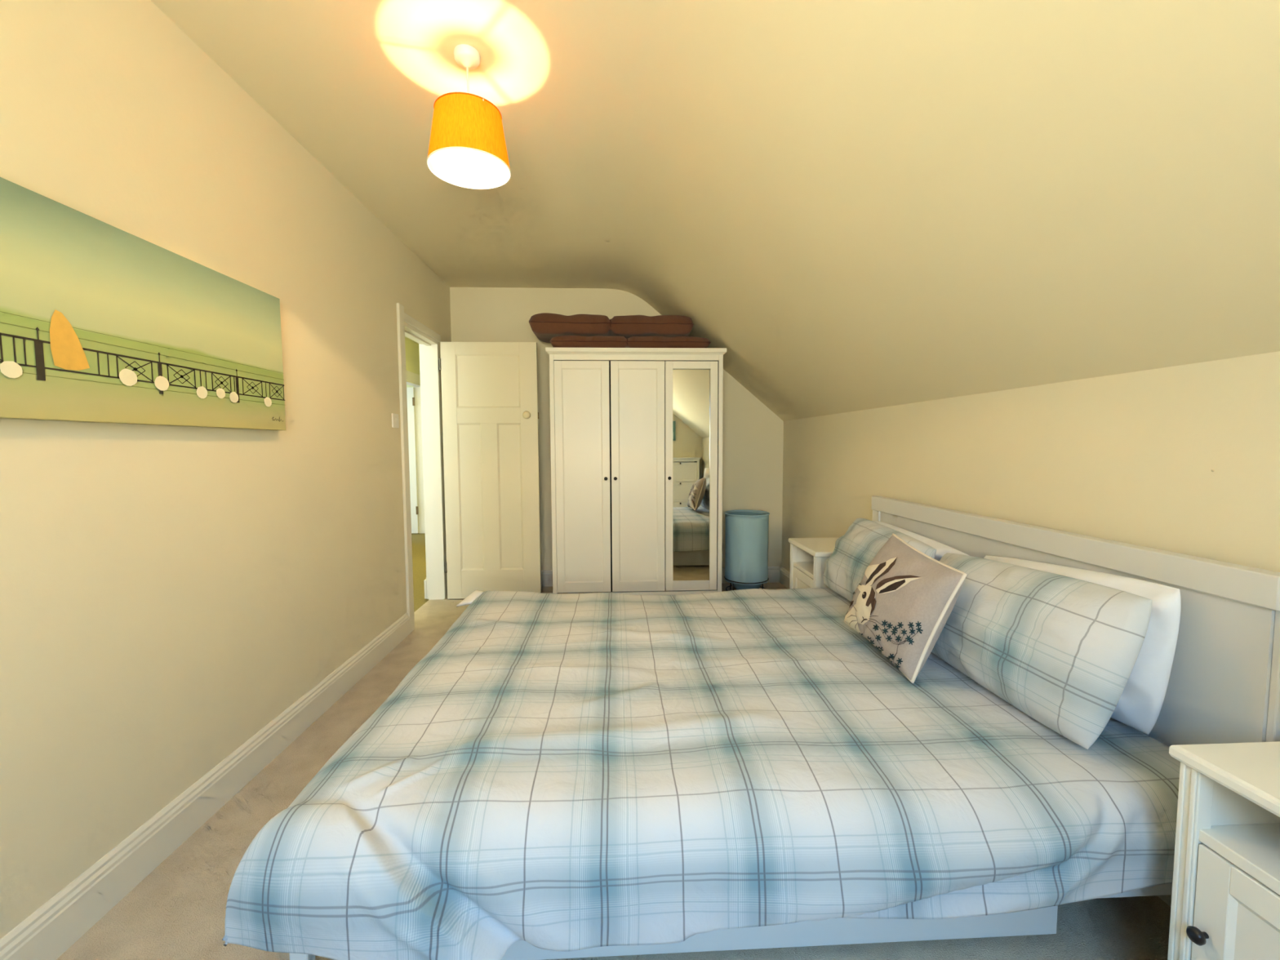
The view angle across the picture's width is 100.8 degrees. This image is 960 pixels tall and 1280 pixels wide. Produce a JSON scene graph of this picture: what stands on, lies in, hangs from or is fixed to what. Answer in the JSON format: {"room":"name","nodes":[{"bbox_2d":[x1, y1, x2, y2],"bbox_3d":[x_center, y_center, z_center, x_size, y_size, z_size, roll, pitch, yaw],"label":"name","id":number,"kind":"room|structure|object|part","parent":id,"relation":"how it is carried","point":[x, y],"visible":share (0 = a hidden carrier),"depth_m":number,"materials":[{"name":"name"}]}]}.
{"room":"attic bedroom","nodes":[
{"label":"attic bedroom","id":0,"kind":"room"},
{"bbox_2d":[0,0,451,939],"bbox_3d":[-1.482,-0.170,1.720,0.120,2.566,5.594,0,4,-3],"label":"wall","id":1,"kind":"structure","parent":0,"point":[167,593],"depth_m":1.61,"materials":[{"name":"beige paint"}]},
{"bbox_2d":[0,177,285,430],"bbox_3d":[-1.387,-0.408,1.425,0.041,0.510,1.306,0,4,-3],"label":"canvas","id":2,"kind":"object","parent":1,"relation":"attached to","point":[100,322],"visible":1,"depth_m":1.39,"materials":[{"name":"green fabric"}]},
{"bbox_3d":[-1.350,-0.276,1.071,0.001,0.058,0.104,0,4,-3],"label":"painted rail panel","id":3,"kind":"part","parent":2,"relation":"part of","materials":[{"name":"paint"}]},
{"bbox_3d":[-1.355,-0.285,1.194,0.001,0.119,0.018,0,4,-3],"label":"painted post","id":4,"kind":"part","parent":2,"relation":"part of","materials":[{"name":"black paint"}]},
{"bbox_3d":[-1.368,-0.300,1.435,0.001,0.058,0.108,0,4,-3],"label":"painted rail panel","id":5,"kind":"part","parent":2,"relation":"part of","materials":[{"name":"paint"}]},
{"bbox_3d":[-1.368,-0.330,1.431,0.001,0.006,1.306,0,4,-3],"label":"painted rail","id":6,"kind":"part","parent":2,"relation":"part of","materials":[{"name":"black paint"}]},
{"bbox_3d":[-1.367,-0.271,1.435,0.001,0.005,1.306,0,4,-3],"label":"painted rail","id":7,"kind":"part","parent":2,"relation":"part of","materials":[{"name":"black paint"}]},
{"bbox_3d":[-1.371,-0.305,1.512,0.001,0.118,0.013,0,4,-3],"label":"painted post","id":8,"kind":"part","parent":2,"relation":"part of","materials":[{"name":"black paint"}]},
{"bbox_3d":[-1.375,-0.310,1.589,0.001,0.058,0.103,0,4,-3],"label":"painted rail panel","id":9,"kind":"part","parent":2,"relation":"part of","materials":[{"name":"paint"}]},
{"bbox_3d":[-1.383,-0.321,1.750,0.001,0.058,0.086,0,4,-3],"label":"painted rail panel","id":10,"kind":"part","parent":2,"relation":"part of","materials":[{"name":"paint"}]},
{"bbox_3d":[-1.386,-0.324,1.821,0.001,0.115,0.013,0,4,-3],"label":"painted post","id":11,"kind":"part","parent":2,"relation":"part of","materials":[{"name":"black paint"}]},
{"bbox_3d":[-1.390,-0.331,1.900,0.001,0.058,0.105,0,4,-3],"label":"painted rail panel","id":12,"kind":"part","parent":2,"relation":"part of","materials":[{"name":"paint"}]},
{"bbox_3d":[-1.397,-0.340,2.036,0.001,0.058,0.088,0,4,-3],"label":"painted rail panel","id":13,"kind":"part","parent":2,"relation":"part of","materials":[{"name":"paint"}]},
{"bbox_2d":[0,612,410,959],"bbox_3d":[-1.381,1.057,1.253,0.018,0.138,4.290,0,4,-3],"label":"baseboard","id":14,"kind":"structure","parent":1,"relation":"attached to","point":[49,931],"depth_m":1.57,"materials":[{"name":"white paint"}]},
{"bbox_2d":[391,413,399,427],"bbox_3d":[-1.487,-0.361,3.221,0.013,0.086,0.086,0,4,-3],"label":"light switch","id":15,"kind":"object","parent":1,"relation":"attached to","point":[395,421],"visible":1,"depth_m":3.21,"materials":[{"name":"white plastic"}]},
{"bbox_2d":[396,302,445,632],"bbox_3d":[-1.596,-0.088,3.858,0.183,2.080,1.075,0,4,-3],"label":"door frame","id":16,"kind":"structure","parent":1,"relation":"attached to","point":[429,351],"depth_m":4.03,"materials":[{"name":"white paint"}]},
{"bbox_2d":[439,342,541,599],"bbox_3d":[-1.147,-0.060,4.065,0.740,1.977,0.101,0,4,-3],"label":"door","id":17,"kind":"structure","parent":1,"relation":"in","point":[490,389],"depth_m":4.08,"materials":[{"name":"beige paint"}]},
{"bbox_3d":[-1.307,0.134,4.103,0.184,1.142,0.016,0,4,-3],"label":"panel","id":18,"kind":"part","parent":17,"relation":"part of","materials":[{"name":"beige paint"}]},
{"bbox_3d":[-1.159,-0.755,4.051,0.485,0.407,0.016,0,4,-3],"label":"panel","id":19,"kind":"part","parent":17,"relation":"part of","materials":[{"name":"beige paint"}]},
{"bbox_3d":[-1.005,0.132,4.117,0.184,1.142,0.016,0,4,-3],"label":"panel","id":20,"kind":"part","parent":17,"relation":"part of","materials":[{"name":"beige paint"}]},
{"bbox_3d":[-0.862,-0.495,4.032,0.058,0.058,0.065,0,4,-3],"label":"knob","id":21,"kind":"part","parent":17,"relation":"part of","materials":[{"name":"white metal"}]},
{"bbox_2d":[404,337,419,374],"bbox_3d":[-2.920,-0.429,5.551,0.100,2.550,7.000,0,4,-3],"label":"wall","id":22,"kind":"structure","parent":0,"point":[412,353],"depth_m":6.84,"materials":[{"name":"paint"}]},
{"bbox_2d":[406,386,418,533],"bbox_3d":[-3.379,-0.256,7.156,0.712,1.975,0.054,0,4,-3],"label":"door","id":23,"kind":"structure","parent":22,"relation":"in","point":[410,390],"depth_m":7.16,"materials":[{"name":"white paint"}]},
{"bbox_2d":[405,369,425,533],"bbox_3d":[-2.968,-0.310,6.861,0.125,2.140,1.040,0,4,-3],"label":"door frame","id":24,"kind":"structure","parent":22,"relation":"attached to","point":[412,379],"depth_m":7.20,"materials":[{"name":"white paint"}]},
{"bbox_2d":[56,533,1170,959],"bbox_3d":[-1.515,0.968,4.105,5.747,0.060,10.200,0,4,-3],"label":"floor","id":25,"kind":"structure","parent":0,"point":[177,912],"depth_m":1.37,"materials":[{"name":"beige carpet"}]},
{"bbox_2d":[545,347,726,595],"bbox_3d":[-0.032,-0.025,4.166,1.310,1.900,0.585,0,4,-3],"label":"wardrobe","id":26,"kind":"object","parent":25,"relation":"on","point":[636,433],"visible":0.94,"depth_m":3.90,"materials":[{"name":"white paint"}]},
{"bbox_3d":[-0.419,-0.014,3.890,0.397,1.701,0.018,0,4,-3],"label":"door","id":27,"kind":"part","parent":26,"relation":"part of","materials":[{"name":"white paint"}]},
{"bbox_3d":[-0.419,-0.024,3.890,0.289,1.573,0.008,0,4,-3],"label":"panel","id":28,"kind":"part","parent":26,"relation":"part of","materials":[{"name":"white paint"}]},
{"bbox_2d":[550,335,711,347],"bbox_3d":[-0.076,-1.024,4.072,1.174,0.104,0.462,0,4,-3],"label":"cushion","id":29,"kind":"object","parent":26,"relation":"on","point":[561,341],"visible":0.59,"depth_m":3.86,"materials":[{"name":"brown fabric"}]},
{"bbox_2d":[528,312,693,342],"bbox_3d":[-0.214,-1.155,4.056,1.195,0.156,0.462,0,4,-3],"label":"cushion","id":30,"kind":"object","parent":29,"relation":"on","point":[545,326],"visible":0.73,"depth_m":3.85,"materials":[{"name":"brown fabric"}]},
{"bbox_3d":[-0.036,-0.951,4.109,1.310,0.045,0.577,0,4,-3],"label":"cornice","id":31,"kind":"part","parent":26,"relation":"part of","materials":[{"name":"white paint"}]},
{"bbox_3d":[-0.013,-0.027,3.909,0.286,1.573,0.008,0,4,-3],"label":"panel","id":32,"kind":"part","parent":26,"relation":"part of","materials":[{"name":"white paint"}]},
{"bbox_3d":[-0.013,-0.017,3.909,0.394,1.701,0.018,0,4,-3],"label":"door","id":33,"kind":"part","parent":26,"relation":"part of","materials":[{"name":"white paint"}]},
{"bbox_3d":[0.381,-0.020,3.928,0.386,1.701,0.018,0,4,-3],"label":"mirror door","id":34,"kind":"part","parent":26,"relation":"part of","materials":[{"name":"white paint"}]},
{"bbox_2d":[672,368,710,580],"bbox_3d":[0.381,-0.030,3.932,0.278,1.571,0.015,0,4,-3],"label":"mirror","id":35,"kind":"object","parent":26,"relation":"attached to","point":[691,387],"depth_m":3.93,"materials":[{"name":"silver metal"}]},
{"bbox_2d":[724,509,769,591],"bbox_3d":[0.856,0.588,4.254,0.356,0.658,0.356,0,4,-3],"label":"laundry hamper","id":36,"kind":"object","parent":25,"relation":"on","point":[746,532],"visible":0.94,"depth_m":4.11,"materials":[{"name":"blue fabric"}]},
{"bbox_2d":[288,495,1279,959],"bbox_3d":[0.276,0.610,1.928,2.088,0.925,1.728,0,4,-3],"label":"bed","id":37,"kind":"object","parent":25,"relation":"on","point":[1224,685],"visible":0.14,"depth_m":1.25,"materials":[{"name":"white wood"}]},
{"bbox_3d":[-0.710,0.962,1.110,0.037,0.340,0.030,0,4,-3],"label":"leg","id":38,"kind":"part","parent":37,"relation":"part of","materials":[{"name":"white wood"}]},
{"bbox_3d":[0.221,1.018,1.242,1.568,0.167,0.016,0,4,-3],"label":"drawer","id":39,"kind":"part","parent":37,"relation":"part of","materials":[{"name":"white wood"}]},
{"bbox_3d":[1.255,0.584,2.801,0.040,0.853,0.070,0,4,-3],"label":"post","id":40,"kind":"part","parent":37,"relation":"part of","materials":[{"name":"white wood"}]},
{"bbox_3d":[1.293,0.177,1.948,0.048,0.072,1.728,0,4,-3],"label":"rail","id":41,"kind":"part","parent":37,"relation":"part of","materials":[{"name":"white wood"}]},
{"bbox_3d":[1.294,0.536,1.956,0.022,0.660,1.660,0,4,-3],"label":"headboard","id":42,"kind":"part","parent":37,"relation":"part of","materials":[{"name":"white wood"}]},
{"bbox_3d":[0.312,0.856,1.130,2.007,0.130,0.020,0,4,-3],"label":"rail","id":43,"kind":"part","parent":37,"relation":"part of","materials":[{"name":"white wood"}]},
{"bbox_3d":[1.342,0.695,1.127,0.026,0.853,0.016,0,4,-3],"label":"post","id":44,"kind":"part","parent":37,"relation":"part of","materials":[{"name":"white wood"}]},
{"bbox_3d":[0.274,0.732,1.938,1.970,0.180,1.580,0,4,-3],"label":"mattress","id":45,"kind":"object","parent":37,"relation":"on","visible":0},
{"bbox_2d":[222,587,1180,959],"bbox_3d":[0.197,0.747,1.894,2.109,0.321,1.823,0,4,-3],"label":"duvet","id":46,"kind":"object","parent":45,"relation":"on","point":[563,772],"visible":0.91,"depth_m":1.13,"materials":[{"name":"fabric"}]},
{"bbox_2d":[823,517,936,601],"bbox_3d":[1.020,0.384,2.364,0.228,0.355,0.712,0,4,-3],"label":"plaid pillow","id":47,"kind":"object","parent":46,"relation":"on","point":[854,551],"visible":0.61,"depth_m":2.35,"materials":[{"name":"white fabric"}]},
{"bbox_2d":[844,533,967,683],"bbox_3d":[0.869,0.400,1.802,0.210,0.388,0.511,0,4,-3],"label":"cushion","id":48,"kind":"object","parent":46,"relation":"on","point":[903,602],"visible":1,"depth_m":1.66,"materials":[{"name":"grey fabric"}]},
{"bbox_2d":[875,634,881,640],"bbox_3d":[0.775,0.514,1.723,0.002,0.027,0.035,-1,4,-9],"label":"print","id":49,"kind":"object","parent":48,"relation":"on","point":[877,637],"depth_m":1.72,"materials":[{"name":"teal fabric"}]},
{"bbox_2d":[881,620,887,626],"bbox_3d":[0.787,0.461,1.702,0.005,0.023,0.027,-1,4,-15],"label":"print","id":50,"kind":"object","parent":48,"relation":"attached to","point":[884,623],"depth_m":1.70,"materials":[{"name":"teal fabric"}]},
{"bbox_2d":[882,627,888,634],"bbox_3d":[0.785,0.483,1.694,0.005,0.021,0.029,-1,4,-18],"label":"print","id":51,"kind":"object","parent":48,"relation":"attached to","point":[885,630],"depth_m":1.69,"materials":[{"name":"teal fabric"}]},
{"bbox_2d":[885,635,892,641],"bbox_3d":[0.787,0.501,1.673,0.003,0.025,0.030,-1,4,-16],"label":"print","id":52,"kind":"object","parent":48,"relation":"on","point":[888,637],"depth_m":1.67,"materials":[{"name":"teal fabric"}]},
{"bbox_2d":[886,653,894,659],"bbox_3d":[0.788,0.556,1.674,0.006,0.038,0.077,0,4,4],"label":"print","id":53,"kind":"object","parent":48,"relation":"on","point":[889,655],"depth_m":1.66,"materials":[{"name":"teal fabric"}]},
{"bbox_2d":[892,625,898,632],"bbox_3d":[0.798,0.466,1.656,0.005,0.023,0.024,-1,4,-15],"label":"print","id":54,"kind":"object","parent":48,"relation":"on","point":[895,628],"depth_m":1.66,"materials":[{"name":"teal fabric"}]},
{"bbox_2d":[895,635,901,641],"bbox_3d":[0.799,0.490,1.636,0.006,0.021,0.025,-1,4,-13],"label":"print","id":55,"kind":"object","parent":48,"relation":"attached to","point":[898,637],"depth_m":1.64,"materials":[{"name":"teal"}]},
{"bbox_2d":[896,657,902,664],"bbox_3d":[0.793,0.553,1.617,0.002,0.025,0.026,-2,4,-19],"label":"print","id":56,"kind":"object","parent":48,"relation":"on","point":[899,660],"depth_m":1.62,"materials":[{"name":"teal fabric"}]},
{"bbox_2d":[897,622,903,628],"bbox_3d":[0.807,0.450,1.641,0.004,0.023,0.025,-2,4,-23],"label":"print","id":57,"kind":"object","parent":48,"relation":"attached to","point":[900,624],"depth_m":1.64,"materials":[{"name":"teal fabric"}]},
{"bbox_2d":[905,635,911,641],"bbox_3d":[0.816,0.481,1.608,0.006,0.021,0.020,-3,5,-39],"label":"print","id":58,"kind":"object","parent":48,"relation":"on","point":[908,637],"depth_m":1.61,"materials":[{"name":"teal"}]},
{"bbox_2d":[907,622,914,628],"bbox_3d":[0.822,0.441,1.606,0.001,0.022,0.022,-3,4,-32],"label":"print","id":59,"kind":"object","parent":48,"relation":"on","point":[910,624],"depth_m":1.61,"materials":[{"name":"teal fabric"}]},
{"bbox_2d":[909,628,915,635],"bbox_3d":[0.824,0.459,1.603,0.002,0.023,0.019,-3,5,-33],"label":"print","id":60,"kind":"object","parent":48,"relation":"on","point":[912,631],"depth_m":1.60,"materials":[{"name":"teal fabric"}]},
{"bbox_2d":[915,621,921,628],"bbox_3d":[0.837,0.434,1.590,0.018,0.022,0.003,3,5,38],"label":"print","id":61,"kind":"object","parent":48,"relation":"on","point":[917,624],"depth_m":1.59,"materials":[{"name":"teal fabric"}]},
{"bbox_2d":[915,626,922,634],"bbox_3d":[0.838,0.450,1.588,0.020,0.022,0.002,2,5,33],"label":"print","id":62,"kind":"object","parent":48,"relation":"attached to","point":[918,628],"depth_m":1.59,"materials":[{"name":"teal fabric"}]},
{"bbox_2d":[875,520,969,560],"bbox_3d":[1.170,0.391,2.347,0.122,0.330,0.751,0,4,-3],"label":"pillow","id":63,"kind":"object","parent":46,"relation":"on","point":[941,548],"visible":0.12,"depth_m":2.16,"materials":[{"name":"white fabric"}]},
{"bbox_2d":[931,552,1151,749],"bbox_3d":[1.060,0.430,1.585,0.208,0.367,0.770,0,4,-3],"label":"plaid pillow","id":64,"kind":"object","parent":46,"relation":"on","point":[1062,651],"visible":0.8,"depth_m":1.34,"materials":[{"name":"fabric"}]},
{"bbox_2d":[983,555,1181,734],"bbox_3d":[1.207,0.421,1.591,0.131,0.376,0.696,0,4,-3],"label":"pillow","id":65,"kind":"object","parent":46,"relation":"on","point":[1139,706],"visible":0.31,"depth_m":1.28,"materials":[{"name":"white fabric"}]},
{"bbox_2d":[788,537,839,588],"bbox_3d":[1.103,0.682,3.093,0.367,0.620,0.440,0,4,-3],"label":"bedside table","id":66,"kind":"object","parent":25,"relation":"on","point":[808,556],"visible":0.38,"depth_m":3.10,"materials":[{"name":"white paint"}]},
{"bbox_3d":[0.948,0.685,3.279,0.034,0.592,0.035,0,4,-3],"label":"post","id":67,"kind":"part","parent":66,"relation":"part of","materials":[{"name":"white paint"}]},
{"bbox_3d":[0.957,0.733,3.089,0.018,0.384,0.346,0,4,-3],"label":"door","id":68,"kind":"part","parent":66,"relation":"part of","materials":[{"name":"white paint"}]},
{"bbox_3d":[0.959,0.733,3.089,0.008,0.282,0.244,0,4,-3],"label":"panel","id":69,"kind":"part","parent":66,"relation":"part of","materials":[{"name":"white paint"}]},
{"bbox_2d":[793,561,813,578],"bbox_3d":[1.111,0.525,3.083,0.323,0.023,0.366,0,4,-3],"label":"shelf","id":70,"kind":"object","parent":66,"relation":"attached to","point":[805,569],"depth_m":3.12,"materials":[{"name":"white paint"}]},
{"bbox_3d":[1.106,0.661,3.285,0.283,0.547,0.019,0,4,-3],"label":"panel","id":71,"kind":"part","parent":66,"relation":"part of","materials":[{"name":"white paint"}]},
{"bbox_3d":[0.966,0.710,2.895,0.034,0.592,0.035,0,4,-3],"label":"post","id":72,"kind":"part","parent":66,"relation":"part of","materials":[{"name":"white paint"}]},
{"bbox_3d":[1.125,0.686,2.901,0.283,0.547,0.019,0,4,-3],"label":"panel","id":73,"kind":"part","parent":66,"relation":"part of","materials":[{"name":"white paint"}]},
{"bbox_2d":[1167,741,1279,959],"bbox_3d":[1.210,0.831,0.833,0.371,0.620,0.440,0,4,-3],"label":"bedside table","id":74,"kind":"object","parent":25,"relation":"on","point":[1225,904],"visible":1,"depth_m":0.97,"materials":[{"name":"white paint"}]},
{"bbox_3d":[1.052,0.834,1.019,0.034,0.592,0.035,0,4,-3],"label":"post","id":75,"kind":"part","parent":74,"relation":"part of","materials":[{"name":"white paint"}]},
{"bbox_3d":[1.031,0.841,0.977,0.028,0.028,0.028,0,4,-3],"label":"knob","id":76,"kind":"part","parent":74,"relation":"part of","materials":[{"name":"black metal"}]},
{"bbox_3d":[1.062,0.882,0.830,0.018,0.384,0.346,0,4,-3],"label":"door","id":77,"kind":"part","parent":74,"relation":"part of","materials":[{"name":"white paint"}]},
{"bbox_2d":[1198,822,1279,895],"bbox_3d":[1.217,0.674,0.823,0.327,0.023,0.366,0,4,-3],"label":"shelf","id":78,"kind":"object","parent":74,"relation":"attached to","point":[1251,851],"depth_m":0.95,"materials":[{"name":"white paint"}]},
{"bbox_3d":[1.212,0.810,1.025,0.287,0.547,0.019,0,4,-3],"label":"panel","id":79,"kind":"part","parent":74,"relation":"part of","materials":[{"name":"white paint"}]},
{"bbox_3d":[1.064,0.882,0.830,0.008,0.282,0.244,0,4,-3],"label":"panel","id":80,"kind":"part","parent":74,"relation":"part of","materials":[{"name":"white paint"}]},
{"bbox_2d":[449,287,783,569],"bbox_3d":[-0.167,-0.338,4.528,2.814,2.518,0.100,0,4,-3],"label":"wall","id":81,"kind":"structure","parent":0,"point":[753,434],"depth_m":4.47,"materials":[{"name":"beige paint"}]},
{"bbox_2d":[541,566,780,586],"bbox_3d":[-0.163,0.833,4.546,2.766,0.138,0.018,0,4,-3],"label":"baseboard","id":82,"kind":"structure","parent":81,"relation":"attached to","point":[774,572],"depth_m":4.58,"materials":[{"name":"white paint"}]},
{"bbox_2d":[151,0,1279,421],"bbox_3d":[0.007,-0.902,1.703,2.904,1.216,5.514,0,4,-3],"label":"ceiling","id":83,"kind":"structure","parent":0,"point":[867,204],"depth_m":1.61,"materials":[{"name":"white paint"}]},
{"bbox_2d":[426,44,511,189],"bbox_3d":[-0.572,-1.225,1.763,0.270,0.374,0.270,0,4,-3],"label":"pendant light","id":84,"kind":"object","parent":83,"relation":"hanging from","point":[468,149],"visible":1,"depth_m":1.71,"materials":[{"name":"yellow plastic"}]},
{"bbox_3d":[-0.571,-1.283,1.759,0.007,0.178,0.007,1,4,20],"label":"cord","id":85,"kind":"part","parent":84,"relation":"part of","materials":[{"name":"white plastic"}]},
{"bbox_3d":[-0.571,-1.130,1.769,0.266,0.179,0.266,0,4,-3],"label":"lamp shade","id":86,"kind":"part","parent":84,"relation":"part of","materials":[{"name":"fabric"}]},
{"bbox_2d":[781,351,1279,572],"bbox_3d":[1.411,0.361,1.894,0.101,1.457,5.594,0,4,-3],"label":"wall","id":87,"kind":"structure","parent":0,"point":[1182,459],"depth_m":1.63,"materials":[{"name":"beige paint"}]},
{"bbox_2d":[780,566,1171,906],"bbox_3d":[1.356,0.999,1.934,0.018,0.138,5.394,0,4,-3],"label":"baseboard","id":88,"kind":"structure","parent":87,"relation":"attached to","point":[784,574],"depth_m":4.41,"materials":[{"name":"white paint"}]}
]}

